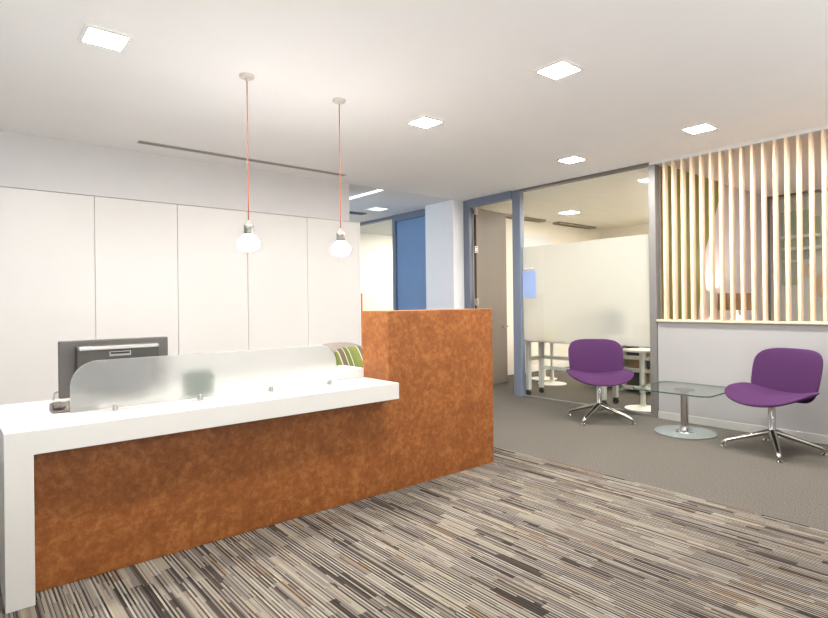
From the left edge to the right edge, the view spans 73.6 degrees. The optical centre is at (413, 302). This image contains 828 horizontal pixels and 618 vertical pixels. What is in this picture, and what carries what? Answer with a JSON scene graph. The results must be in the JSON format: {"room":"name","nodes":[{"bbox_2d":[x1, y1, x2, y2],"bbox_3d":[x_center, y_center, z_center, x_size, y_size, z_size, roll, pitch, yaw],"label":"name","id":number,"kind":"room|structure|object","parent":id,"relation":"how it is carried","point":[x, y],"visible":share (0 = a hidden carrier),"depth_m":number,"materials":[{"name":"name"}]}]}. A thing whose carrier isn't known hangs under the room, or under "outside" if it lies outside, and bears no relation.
{"room":"office reception area","nodes":[
{"label":"office reception area","id":0,"kind":"room"},
{"bbox_2d":[0,130,348,221],"bbox_3d":[-3.421,-1.192,4.966,6.345,0.461,0.610,-1,0,-40],"label":"wall","id":1,"kind":"structure","parent":0,"point":[30,162],"depth_m":5.35,"materials":[{"name":"paint"}]},
{"bbox_2d":[360,233,392,310],"bbox_3d":[-0.442,-0.101,12.080,9.580,2.713,0.100,-1,0,-40],"label":"wall","id":2,"kind":"structure","parent":0,"point":[376,250],"depth_m":11.73,"materials":[{"name":"white paint"}]},
{"bbox_2d":[360,216,391,225],"bbox_3d":[-0.996,-0.105,10.150,0.080,2.693,2.150,-1,0,-40],"label":"window","id":3,"kind":"structure","parent":2,"relation":"in","point":[389,218],"depth_m":9.70,"materials":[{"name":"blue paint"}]},
{"bbox_2d":[392,209,425,309],"bbox_3d":[0.023,-0.107,8.916,0.100,2.713,1.050,-1,0,-40],"label":"door","id":4,"kind":"structure","parent":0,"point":[408,229],"depth_m":8.99,"materials":[{"name":"blue paint"}]},
{"bbox_2d":[0,0,827,234],"bbox_3d":[1.419,-1.534,5.764,14.800,0.132,12.200,-1,0,-40],"label":"ceiling","id":5,"kind":"structure","parent":0,"point":[750,70],"depth_m":3.79,"materials":[{"name":"paint"}]},
{"bbox_2d":[78,24,132,52],"bbox_3d":[-1.685,-1.439,3.024,0.224,0.008,0.224,-1,0,-40],"label":"recessed light","id":6,"kind":"object","parent":5,"relation":"in","point":[92,35],"visible":1,"depth_m":3.02,"materials":[{"name":"white plastic"}]},
{"bbox_2d":[83,28,127,49],"bbox_3d":[-1.685,-1.440,3.024,0.186,0.003,0.186,-1,0,-40],"label":"diffuser","id":7,"kind":"object","parent":6,"relation":"attached to","point":[100,37],"depth_m":3.02,"materials":[{"name":"white plastic"}]},
{"bbox_2d":[137,140,346,175],"bbox_3d":[-1.621,-1.441,5.620,2.170,0.006,0.080,-1,0,-40],"label":"ceiling vent","id":8,"kind":"object","parent":5,"relation":"in","point":[139,141],"visible":1,"depth_m":5.48,"materials":[{"name":"grey metal"}]},
{"bbox_2d":[238,72,259,250],"bbox_3d":[-1.060,-0.889,3.535,0.138,1.123,0.138,-1,0,-40],"label":"pendant lamp","id":9,"kind":"object","parent":5,"relation":"hanging from","point":[248,242],"visible":1,"depth_m":3.51,"materials":[{"name":"white glass"}]},
{"bbox_2d":[244,224,253,234],"bbox_3d":[-1.055,-0.465,3.535,0.062,0.068,0.062,-1,0,-40],"label":"socket","id":10,"kind":"object","parent":9,"relation":"attached to","point":[248,228],"depth_m":3.51,"materials":[{"name":"metal"}]},
{"bbox_2d":[331,97,350,255],"bbox_3d":[-0.531,-0.895,3.977,0.138,1.123,0.138,-1,0,-40],"label":"pendant lamp","id":11,"kind":"object","parent":5,"relation":"hanging from","point":[340,248],"visible":1,"depth_m":3.95,"materials":[{"name":"white glass"}]},
{"bbox_2d":[336,232,344,241],"bbox_3d":[-0.526,-0.471,3.977,0.062,0.068,0.062,-1,0,-40],"label":"socket","id":12,"kind":"object","parent":11,"relation":"attached to","point":[340,237],"depth_m":3.95,"materials":[{"name":"metal"}]},
{"bbox_2d":[349,211,366,214],"bbox_3d":[-0.947,-1.443,8.953,0.340,0.015,0.170,-1,0,-40],"label":"ceiling vent","id":13,"kind":"object","parent":5,"relation":"in","point":[350,212],"visible":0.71,"depth_m":8.93,"materials":[{"name":"grey metal"}]},
{"bbox_2d":[349,189,383,199],"bbox_3d":[-0.710,-1.451,7.470,0.120,0.008,0.850,-1,0,-40],"label":"recessed light","id":14,"kind":"object","parent":5,"relation":"in","point":[375,190],"visible":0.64,"depth_m":7.39,"materials":[{"name":"white plastic"}]},
{"bbox_2d":[364,207,390,211],"bbox_3d":[-0.563,-1.452,8.603,0.300,0.008,0.300,-1,0,-40],"label":"recessed light","id":15,"kind":"object","parent":5,"relation":"in","point":[379,209],"visible":1,"depth_m":8.61,"materials":[{"name":"white plastic"}]},
{"bbox_2d":[368,208,385,210],"bbox_3d":[-0.563,-1.454,8.603,0.240,0.003,0.240,-1,0,-40],"label":"diffuser","id":16,"kind":"object","parent":15,"relation":"attached to","point":[372,209],"depth_m":8.64,"materials":[{"name":"white plastic"}]},
{"bbox_2d":[406,116,444,128],"bbox_3d":[0.092,-1.460,4.491,0.224,0.008,0.224,-1,0,-40],"label":"recessed light","id":17,"kind":"object","parent":5,"relation":"in","point":[425,122],"visible":1,"depth_m":4.49,"materials":[{"name":"white plastic"}]},
{"bbox_2d":[410,118,439,127],"bbox_3d":[0.092,-1.462,4.491,0.186,0.003,0.186,-1,0,-40],"label":"diffuser","id":18,"kind":"object","parent":17,"relation":"attached to","point":[419,122],"depth_m":4.49,"materials":[{"name":"white plastic"}]},
{"bbox_2d":[533,59,583,80],"bbox_3d":[0.917,-1.470,3.505,0.224,0.008,0.224,-1,0,-40],"label":"recessed light","id":19,"kind":"object","parent":5,"relation":"in","point":[562,68],"visible":1,"depth_m":3.50,"materials":[{"name":"white plastic"}]},
{"bbox_2d":[539,62,578,78],"bbox_3d":[0.917,-1.472,3.505,0.186,0.003,0.186,-1,0,-40],"label":"diffuser","id":20,"kind":"object","parent":19,"relation":"attached to","point":[556,70],"depth_m":3.50,"materials":[{"name":"white plastic"}]},
{"bbox_2d":[558,210,579,213],"bbox_3d":[2.546,-1.476,9.078,0.260,0.011,0.260,-1,0,-40],"label":"recessed light","id":21,"kind":"object","parent":5,"relation":"in","point":[571,211],"visible":1,"depth_m":9.04,"materials":[{"name":"white plastic"}]},
{"bbox_2d":[562,211,578,213],"bbox_3d":[2.546,-1.472,9.078,0.220,0.003,0.220,-1,0,-40],"label":"diffuser","id":22,"kind":"object","parent":21,"relation":"attached to","point":[565,212],"depth_m":9.04,"materials":[{"name":"white plastic"}]},
{"bbox_2d":[556,156,587,163],"bbox_3d":[1.637,-1.479,5.737,0.224,0.008,0.224,-1,0,-40],"label":"recessed light","id":23,"kind":"object","parent":5,"relation":"in","point":[573,159],"visible":1,"depth_m":5.73,"materials":[{"name":"white plastic"}]},
{"bbox_2d":[560,157,583,162],"bbox_3d":[1.637,-1.480,5.737,0.186,0.003,0.186,-1,0,-40],"label":"diffuser","id":24,"kind":"object","parent":23,"relation":"attached to","point":[569,159],"depth_m":5.73,"materials":[{"name":"white plastic"}]},
{"bbox_2d":[680,122,718,134],"bbox_3d":[2.443,-1.488,4.743,0.224,0.008,0.224,-1,0,-40],"label":"recessed light","id":25,"kind":"object","parent":5,"relation":"in","point":[704,127],"visible":1,"depth_m":4.74,"materials":[{"name":"white plastic"}]},
{"bbox_2d":[685,124,713,132],"bbox_3d":[2.443,-1.490,4.743,0.186,0.003,0.186,-1,0,-40],"label":"diffuser","id":26,"kind":"object","parent":25,"relation":"attached to","point":[700,128],"depth_m":4.73,"materials":[{"name":"white plastic"}]},
{"bbox_2d":[0,367,827,617],"bbox_3d":[1.453,1.293,5.764,14.800,0.120,12.200,-1,0,-40],"label":"floor","id":27,"kind":"structure","parent":0,"point":[515,535],"depth_m":2.85,"materials":[{"name":"carpet"}]},
{"bbox_2d":[0,187,95,404],"bbox_3d":[-3.345,0.165,5.003,0.720,2.250,0.590,-1,0,-40],"label":"wall panel","id":28,"kind":"object","parent":27,"relation":"on","point":[47,246],"visible":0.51,"depth_m":4.74,"materials":[{"name":"laminate"}]},
{"bbox_2d":[94,196,178,355],"bbox_3d":[-2.792,0.158,5.465,0.720,2.250,0.590,-1,0,-40],"label":"wall panel","id":29,"kind":"object","parent":27,"relation":"on","point":[136,260],"visible":0.49,"depth_m":5.23,"materials":[{"name":"laminate"}]},
{"bbox_2d":[177,205,248,354],"bbox_3d":[-2.240,0.152,5.927,0.720,2.250,0.590,-1,0,-40],"label":"wall panel","id":30,"kind":"object","parent":27,"relation":"on","point":[212,266],"visible":0.48,"depth_m":5.68,"materials":[{"name":"laminate"}]},
{"bbox_2d":[0,309,493,613],"bbox_3d":[-0.761,0.662,3.565,3.077,1.195,0.844,-1,0,-40],"label":"reception desk","id":31,"kind":"object","parent":27,"relation":"on","point":[85,494],"visible":0.91,"depth_m":2.97,"materials":[{"name":"orange wood"}]},
{"bbox_2d":[49,400,69,412],"bbox_3d":[-1.708,0.514,2.777,0.188,0.040,0.140,-1,0,-40],"label":"desk phone","id":32,"kind":"object","parent":31,"relation":"on","point":[55,407],"visible":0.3,"depth_m":2.71,"materials":[{"name":"grey plastic"}]},
{"bbox_2d":[58,336,167,398],"bbox_3d":[-1.643,0.370,3.091,0.558,0.330,0.217,-1,0,-40],"label":"computer monitor","id":33,"kind":"object","parent":31,"relation":"on","point":[72,355],"visible":0.57,"depth_m":3.05,"materials":[{"name":"grey plastic"}]},
{"bbox_2d":[0,377,398,613],"bbox_3d":[-1.151,0.897,3.237,2.055,0.734,0.844,-1,0,-40],"label":"countertop","id":34,"kind":"structure","parent":31,"relation":"on","point":[29,429],"depth_m":2.55,"materials":[{"name":"white"}]},
{"bbox_2d":[70,345,336,412],"bbox_3d":[-1.066,0.403,3.101,1.475,0.252,0.037,-1,0,-40],"label":"glass screen","id":35,"kind":"object","parent":31,"relation":"on","point":[111,383],"visible":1,"depth_m":3.00,"materials":[{"name":"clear glass"}]},
{"bbox_2d":[336,365,363,379],"bbox_3d":[-0.534,0.490,3.890,0.262,0.062,0.258,-1,0,-40],"label":"paper tray","id":36,"kind":"object","parent":31,"relation":"on","point":[342,371],"visible":0.47,"depth_m":3.83,"materials":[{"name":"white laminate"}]},
{"bbox_2d":[247,212,307,349],"bbox_3d":[-1.688,0.145,6.389,0.720,2.250,0.590,-1,0,-40],"label":"wall panel","id":37,"kind":"object","parent":27,"relation":"on","point":[277,270],"visible":0.48,"depth_m":6.16,"materials":[{"name":"laminate"}]},
{"bbox_2d":[307,218,359,345],"bbox_3d":[-1.135,0.139,6.851,0.720,2.250,0.590,-1,0,-40],"label":"wall panel","id":38,"kind":"object","parent":27,"relation":"on","point":[333,280],"visible":0.49,"depth_m":6.60,"materials":[{"name":"laminate"}]},
{"bbox_2d":[359,222,360,344],"bbox_3d":[-0.853,0.135,7.086,0.015,2.250,0.592,-1,0,-40],"label":"trim","id":39,"kind":"structure","parent":38,"relation":"attached to","point":[359,222],"depth_m":6.86,"materials":[{"name":"white laminate"}]},
{"bbox_2d":[322,342,360,353],"bbox_3d":[-0.569,0.821,5.148,0.689,0.872,0.642,-1,0,-40],"label":"chair","id":40,"kind":"object","parent":27,"relation":"on","point":[334,346],"visible":0.03,"depth_m":5.37,"materials":[{"name":"grey fabric"}]},
{"bbox_2d":[334,346,362,367],"bbox_3d":[-0.530,0.581,5.241,0.480,0.330,0.160,-1,0,-40],"label":"striped cushion","id":41,"kind":"object","parent":40,"relation":"on","point":[349,356],"visible":0.34,"depth_m":5.16,"materials":[{"name":"green fabric"}]},
{"bbox_2d":[361,293,362,345],"bbox_3d":[-0.780,0.573,7.137,0.150,1.372,0.560,-1,0,-40],"label":"divider","id":42,"kind":"object","parent":27,"relation":"on","point":[361,293],"visible":0.04,"depth_m":6.88,"materials":[{"name":"white"}]},
{"bbox_2d":[463,191,511,384],"bbox_3d":[1.342,-0.122,7.949,0.883,2.713,0.903,-1,0,-40],"label":"door","id":43,"kind":"structure","parent":27,"relation":"on","point":[485,282],"depth_m":8.19,"materials":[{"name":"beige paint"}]},
{"bbox_2d":[532,343,556,380],"bbox_3d":[2.083,0.885,8.902,0.441,0.680,0.441,-1,0,-40],"label":"pedestal table","id":44,"kind":"object","parent":27,"relation":"on","point":[546,378],"visible":0.37,"depth_m":8.87,"materials":[{"name":"white metal"}]},
{"bbox_2d":[538,343,566,385],"bbox_3d":[2.084,0.885,8.355,0.441,0.680,0.441,-1,0,-40],"label":"pedestal table","id":45,"kind":"object","parent":27,"relation":"on","point":[552,382],"visible":0.56,"depth_m":8.33,"materials":[{"name":"white metal"}]},
{"bbox_2d":[525,340,618,404],"bbox_3d":[2.075,0.855,7.110,0.610,0.740,1.340,-1,0,-40],"label":"folding table","id":46,"kind":"object","parent":27,"relation":"on","point":[541,356],"visible":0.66,"depth_m":7.35,"materials":[{"name":"white metal"}]},
{"bbox_2d":[566,339,635,425],"bbox_3d":[1.946,0.815,5.823,0.663,0.823,0.634,-1,0,7],"label":"lounge chair","id":47,"kind":"object","parent":27,"relation":"on","point":[599,363],"visible":1,"depth_m":5.98,"materials":[{"name":"purple fabric"}]},
{"bbox_2d":[607,346,650,392],"bbox_3d":[3.090,0.878,7.659,0.350,0.670,0.960,-1,0,-40],"label":"open shelf unit","id":48,"kind":"object","parent":27,"relation":"on","point":[624,386],"visible":0.08,"depth_m":7.49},
{"bbox_2d":[626,359,638,367],"bbox_3d":[3.094,0.834,7.662,0.268,0.118,0.188,-1,0,-40],"label":"storage box","id":49,"kind":"object","parent":48,"relation":"on","point":[631,363],"visible":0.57,"depth_m":7.58,"materials":[{"name":"brown cardboard"}]},
{"bbox_2d":[626,346,638,355],"bbox_3d":[3.091,0.664,7.662,0.268,0.118,0.188,-1,0,-40],"label":"storage box","id":50,"kind":"object","parent":48,"relation":"on","point":[628,353],"visible":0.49,"depth_m":7.58,"materials":[{"name":"grey plastic"}]},
{"bbox_2d":[627,372,639,385],"bbox_3d":[3.096,1.044,7.662,0.268,0.178,0.188,-1,0,-40],"label":"storage box","id":51,"kind":"object","parent":48,"relation":"on","point":[634,381],"visible":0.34,"depth_m":7.55,"materials":[{"name":"grey plastic"}]},
{"bbox_2d":[623,348,650,411],"bbox_3d":[2.630,0.879,6.361,0.420,0.680,0.420,-1,0,-40],"label":"pedestal table","id":52,"kind":"object","parent":27,"relation":"on","point":[642,407],"visible":0.83,"depth_m":6.34,"materials":[{"name":"white metal"}]},
{"bbox_2d":[633,381,725,439],"bbox_3d":[2.535,1.010,5.186,0.711,0.420,0.711,-1,0,-40],"label":"coffee table","id":53,"kind":"object","parent":27,"relation":"on","point":[683,431],"visible":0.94,"depth_m":5.15,"materials":[{"name":"clear glass"}]},
{"bbox_2d":[719,348,827,462],"bbox_3d":[2.952,0.803,4.552,0.614,0.823,0.666,-1,0,-22],"label":"lounge chair","id":54,"kind":"object","parent":27,"relation":"on","point":[779,376],"visible":1,"depth_m":4.58,"materials":[{"name":"purple fabric"}]},
{"bbox_3d":[4.013,0.837,6.671,0.900,0.730,0.540,-1,0,-40],"label":"side table","id":55,"kind":"object","parent":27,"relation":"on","visible":0},
{"bbox_2d":[718,293,751,319],"bbox_3d":[3.858,0.182,6.613,0.348,0.585,0.259,-1,0,0],"label":"table lamp","id":56,"kind":"object","parent":55,"relation":"on","point":[738,295],"visible":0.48,"depth_m":6.51,"materials":[{"name":"brown"}]},
{"bbox_2d":[425,200,463,309],"bbox_3d":[0.496,-0.112,8.230,0.315,2.713,0.610,-1,0,-40],"label":"column","id":57,"kind":"structure","parent":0,"point":[444,228],"depth_m":8.03,"materials":[{"name":"paint"}]},
{"bbox_2d":[473,216,601,368],"bbox_3d":[2.857,-0.141,10.550,6.280,2.713,0.120,-1,0,-40],"label":"wall","id":58,"kind":"structure","parent":0,"point":[557,234],"depth_m":9.91,"materials":[{"name":"beige paint"}]},
{"bbox_2d":[506,214,545,222],"bbox_3d":[1.635,-1.451,9.365,1.750,0.037,0.150,-1,0,-40],"label":"trim","id":59,"kind":"structure","parent":58,"relation":"attached to","point":[508,216],"depth_m":9.66,"materials":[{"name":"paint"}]},
{"bbox_2d":[524,235,549,246],"bbox_3d":[2.180,-0.351,9.875,0.780,1.650,0.020,-1,0,-40],"label":"whiteboard","id":60,"kind":"object","parent":58,"relation":"attached to","point":[529,241],"visible":0.21,"depth_m":9.84,"materials":[{"name":"white"}]},
{"bbox_2d":[508,361,568,374],"bbox_3d":[2.191,1.174,9.892,4.370,0.100,0.015,-1,0,-40],"label":"baseboard","id":61,"kind":"structure","parent":58,"relation":"attached to","point":[560,364],"depth_m":10.06,"materials":[{"name":"white laminate"}]},
{"bbox_2d":[553,222,595,228],"bbox_3d":[3.073,-1.468,10.568,1.200,0.037,0.150,-1,0,-40],"label":"trim","id":62,"kind":"structure","parent":58,"relation":"attached to","point":[554,223],"depth_m":10.49,"materials":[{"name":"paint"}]},
{"bbox_2d":[602,224,648,238],"bbox_3d":[4.935,-0.165,10.075,0.100,2.713,3.275,-1,0,-40],"label":"wall","id":63,"kind":"structure","parent":0,"point":[642,229],"depth_m":10.90,"materials":[{"name":"beige paint"}]},
{"bbox_2d":[660,166,718,318],"bbox_3d":[3.276,-0.645,6.440,1.620,1.713,0.019,-1,0,-40],"label":"accent panel","id":64,"kind":"object","parent":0,"point":[706,180],"visible":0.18,"depth_m":6.28,"materials":[{"name":"green paint"}]},
{"bbox_2d":[659,166,773,320],"bbox_3d":[5.022,-0.166,7.961,6.280,2.713,0.080,-1,0,-40],"label":"wall","id":65,"kind":"structure","parent":0,"point":[726,187],"depth_m":7.28,"materials":[{"name":"paint"}]},
{"bbox_2d":[649,125,827,165],"bbox_3d":[4.311,-1.497,3.815,0.140,0.035,5.500,-1,0,-40],"label":"trim","id":66,"kind":"structure","parent":65,"relation":"attached to","point":[816,130],"depth_m":5.18,"materials":[{"name":"white paint"}]},
{"bbox_2d":[767,188,827,320],"bbox_3d":[6.032,-0.178,6.768,0.040,2.713,3.045,-1,0,-40],"label":"window","id":67,"kind":"structure","parent":65,"relation":"in","point":[820,190],"depth_m":7.90,"materials":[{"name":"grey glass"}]},
{"bbox_2d":[658,322,827,435],"bbox_3d":[4.358,0.688,3.790,0.100,1.020,5.435,-1,0,-40],"label":"wall","id":68,"kind":"structure","parent":0,"point":[717,354],"depth_m":5.33,"materials":[{"name":"grey paint"}]},
{"bbox_2d":[512,162,660,417],"bbox_3d":[1.966,-0.130,6.613,0.094,2.713,1.947,-1,0,-40],"label":"glass partition","id":69,"kind":"structure","parent":68,"relation":"in","point":[609,288],"depth_m":6.49,"materials":[{"name":"glass"}]},
{"bbox_2d":[523,268,535,296],"bbox_3d":[1.489,-0.259,7.154,0.008,0.382,0.213,-1,0,-40],"label":"poster","id":70,"kind":"object","parent":69,"relation":"attached to","point":[529,277],"visible":1,"depth_m":7.15,"materials":[{"name":"blue paper"}]},
{"bbox_2d":[656,319,827,324],"bbox_3d":[4.352,0.167,3.790,0.160,0.023,5.435,-1,0,-40],"label":"trim","id":71,"kind":"structure","parent":68,"relation":"on","point":[657,320],"depth_m":5.20,"materials":[{"name":"brown wood"}]},
{"bbox_2d":[662,162,669,318],"bbox_3d":[2.638,-0.642,5.797,0.070,1.635,0.025,-1,0,-40],"label":"slat","id":72,"kind":"object","parent":71,"relation":"on","point":[664,165],"visible":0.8,"depth_m":5.78,"materials":[{"name":"brown wood"}]},
{"bbox_2d":[671,161,677,319],"bbox_3d":[2.697,-0.643,5.726,0.070,1.635,0.025,-1,0,-40],"label":"slat","id":73,"kind":"object","parent":71,"relation":"on","point":[673,163],"visible":1,"depth_m":5.71,"materials":[{"name":"brown wood"}]},
{"bbox_2d":[680,159,686,319],"bbox_3d":[2.756,-0.643,5.656,0.070,1.635,0.025,-1,0,-40],"label":"slat","id":74,"kind":"object","parent":71,"relation":"on","point":[682,161],"visible":1,"depth_m":5.64,"materials":[{"name":"brown wood"}]},
{"bbox_2d":[689,157,696,319],"bbox_3d":[2.815,-0.644,5.586,0.070,1.635,0.025,-1,0,-40],"label":"slat","id":75,"kind":"object","parent":71,"relation":"on","point":[691,159],"visible":1,"depth_m":5.57,"materials":[{"name":"brown wood"}]},
{"bbox_2d":[699,155,705,319],"bbox_3d":[2.873,-0.645,5.515,0.070,1.635,0.025,-1,0,-40],"label":"slat","id":76,"kind":"object","parent":71,"relation":"on","point":[701,158],"visible":1,"depth_m":5.50,"materials":[{"name":"brown wood"}]},
{"bbox_2d":[708,153,715,319],"bbox_3d":[2.932,-0.645,5.445,0.070,1.635,0.025,-1,0,-40],"label":"slat","id":77,"kind":"object","parent":71,"relation":"on","point":[710,155],"visible":0.98,"depth_m":5.43,"materials":[{"name":"brown wood"}]},
{"bbox_2d":[718,151,725,319],"bbox_3d":[2.991,-0.646,5.375,0.070,1.635,0.025,-1,0,-40],"label":"slat","id":78,"kind":"object","parent":71,"relation":"on","point":[720,153],"visible":0.87,"depth_m":5.36,"materials":[{"name":"brown wood"}]},
{"bbox_2d":[729,149,735,319],"bbox_3d":[3.050,-0.647,5.304,0.070,1.635,0.025,-1,0,-40],"label":"slat","id":79,"kind":"object","parent":71,"relation":"on","point":[731,151],"visible":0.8,"depth_m":5.29,"materials":[{"name":"brown wood"}]},
{"bbox_2d":[739,147,746,320],"bbox_3d":[3.109,-0.647,5.234,0.070,1.635,0.025,-1,0,-40],"label":"slat","id":80,"kind":"object","parent":71,"relation":"on","point":[741,149],"visible":1,"depth_m":5.21,"materials":[{"name":"brown wood"}]},
{"bbox_2d":[750,145,756,320],"bbox_3d":[3.168,-0.648,5.164,0.070,1.635,0.025,-1,0,-40],"label":"slat","id":81,"kind":"object","parent":71,"relation":"on","point":[752,147],"visible":1,"depth_m":5.14,"materials":[{"name":"brown wood"}]},
{"bbox_2d":[761,142,768,320],"bbox_3d":[3.226,-0.649,5.093,0.070,1.635,0.025,-1,0,-40],"label":"slat","id":82,"kind":"object","parent":71,"relation":"on","point":[763,145],"visible":1,"depth_m":5.07,"materials":[{"name":"brown wood"}]},
{"bbox_2d":[772,140,779,320],"bbox_3d":[3.285,-0.650,5.023,0.070,1.635,0.025,-1,0,-40],"label":"slat","id":83,"kind":"object","parent":71,"relation":"on","point":[774,142],"visible":0.98,"depth_m":5.00,"materials":[{"name":"brown wood"}]},
{"bbox_2d":[784,138,791,320],"bbox_3d":[3.344,-0.650,4.953,0.070,1.635,0.025,-1,0,-40],"label":"slat","id":84,"kind":"object","parent":71,"relation":"on","point":[786,140],"visible":0.87,"depth_m":4.93,"materials":[{"name":"brown wood"}]},
{"bbox_2d":[796,135,803,321],"bbox_3d":[3.403,-0.651,4.882,0.070,1.635,0.025,-1,0,-40],"label":"slat","id":85,"kind":"object","parent":71,"relation":"on","point":[798,137],"visible":1,"depth_m":4.86,"materials":[{"name":"brown wood"}]},
{"bbox_2d":[808,133,815,321],"bbox_3d":[3.462,-0.652,4.812,0.070,1.635,0.025,-1,0,-40],"label":"slat","id":86,"kind":"object","parent":71,"relation":"on","point":[810,135],"visible":1,"depth_m":4.79,"materials":[{"name":"brown wood"}]},
{"bbox_2d":[821,130,827,321],"bbox_3d":[3.521,-0.652,4.742,0.070,1.635,0.025,-1,0,-40],"label":"slat","id":87,"kind":"object","parent":71,"relation":"on","point":[823,132],"visible":1,"depth_m":4.72,"materials":[{"name":"brown wood"}]},
{"bbox_2d":[658,411,827,444],"bbox_3d":[4.321,1.161,3.754,0.012,0.075,5.435,-1,0,-40],"label":"baseboard","id":88,"kind":"structure","parent":68,"relation":"attached to","point":[816,438],"depth_m":5.26,"materials":[{"name":"grey paint"}]},
{"bbox_2d":[779,194,822,320],"bbox_3d":[7.139,-0.192,6.130,0.100,2.713,5.445,-1,0,-40],"label":"wall","id":89,"kind":"structure","parent":0,"point":[818,198],"depth_m":7.91,"materials":[{"name":"white paint"}]},
{"bbox_2d":[781,210,819,284],"bbox_3d":[5.537,-0.786,7.935,0.020,1.060,0.460,-1,0,-40],"label":"acoustic panel","id":90,"kind":"object","parent":89,"relation":"attached to","point":[793,215],"visible":0.46,"depth_m":7.97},
{"bbox_2d":[779,233,821,251],"bbox_3d":[5.698,-0.855,7.621,0.134,0.215,1.170,-1,0,-40],"label":"wall shelf","id":91,"kind":"object","parent":89,"relation":"attached to","point":[816,234],"visible":0.49,"depth_m":7.79,"materials":[{"name":"white laminate"}]},
{"bbox_2d":[804,264,809,275],"bbox_3d":[5.598,-0.457,7.852,0.040,0.170,0.100,-1,0,-40],"label":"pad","id":92,"kind":"object","parent":89,"relation":"attached to","point":[807,267],"visible":0.7,"depth_m":7.85,"materials":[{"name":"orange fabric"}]},
{"bbox_2d":[816,273,822,296],"bbox_3d":[5.703,-0.248,7.729,0.040,0.340,0.150,-1,0,-40],"label":"pad","id":93,"kind":"object","parent":89,"relation":"attached to","point":[819,280],"visible":0.56,"depth_m":7.74,"materials":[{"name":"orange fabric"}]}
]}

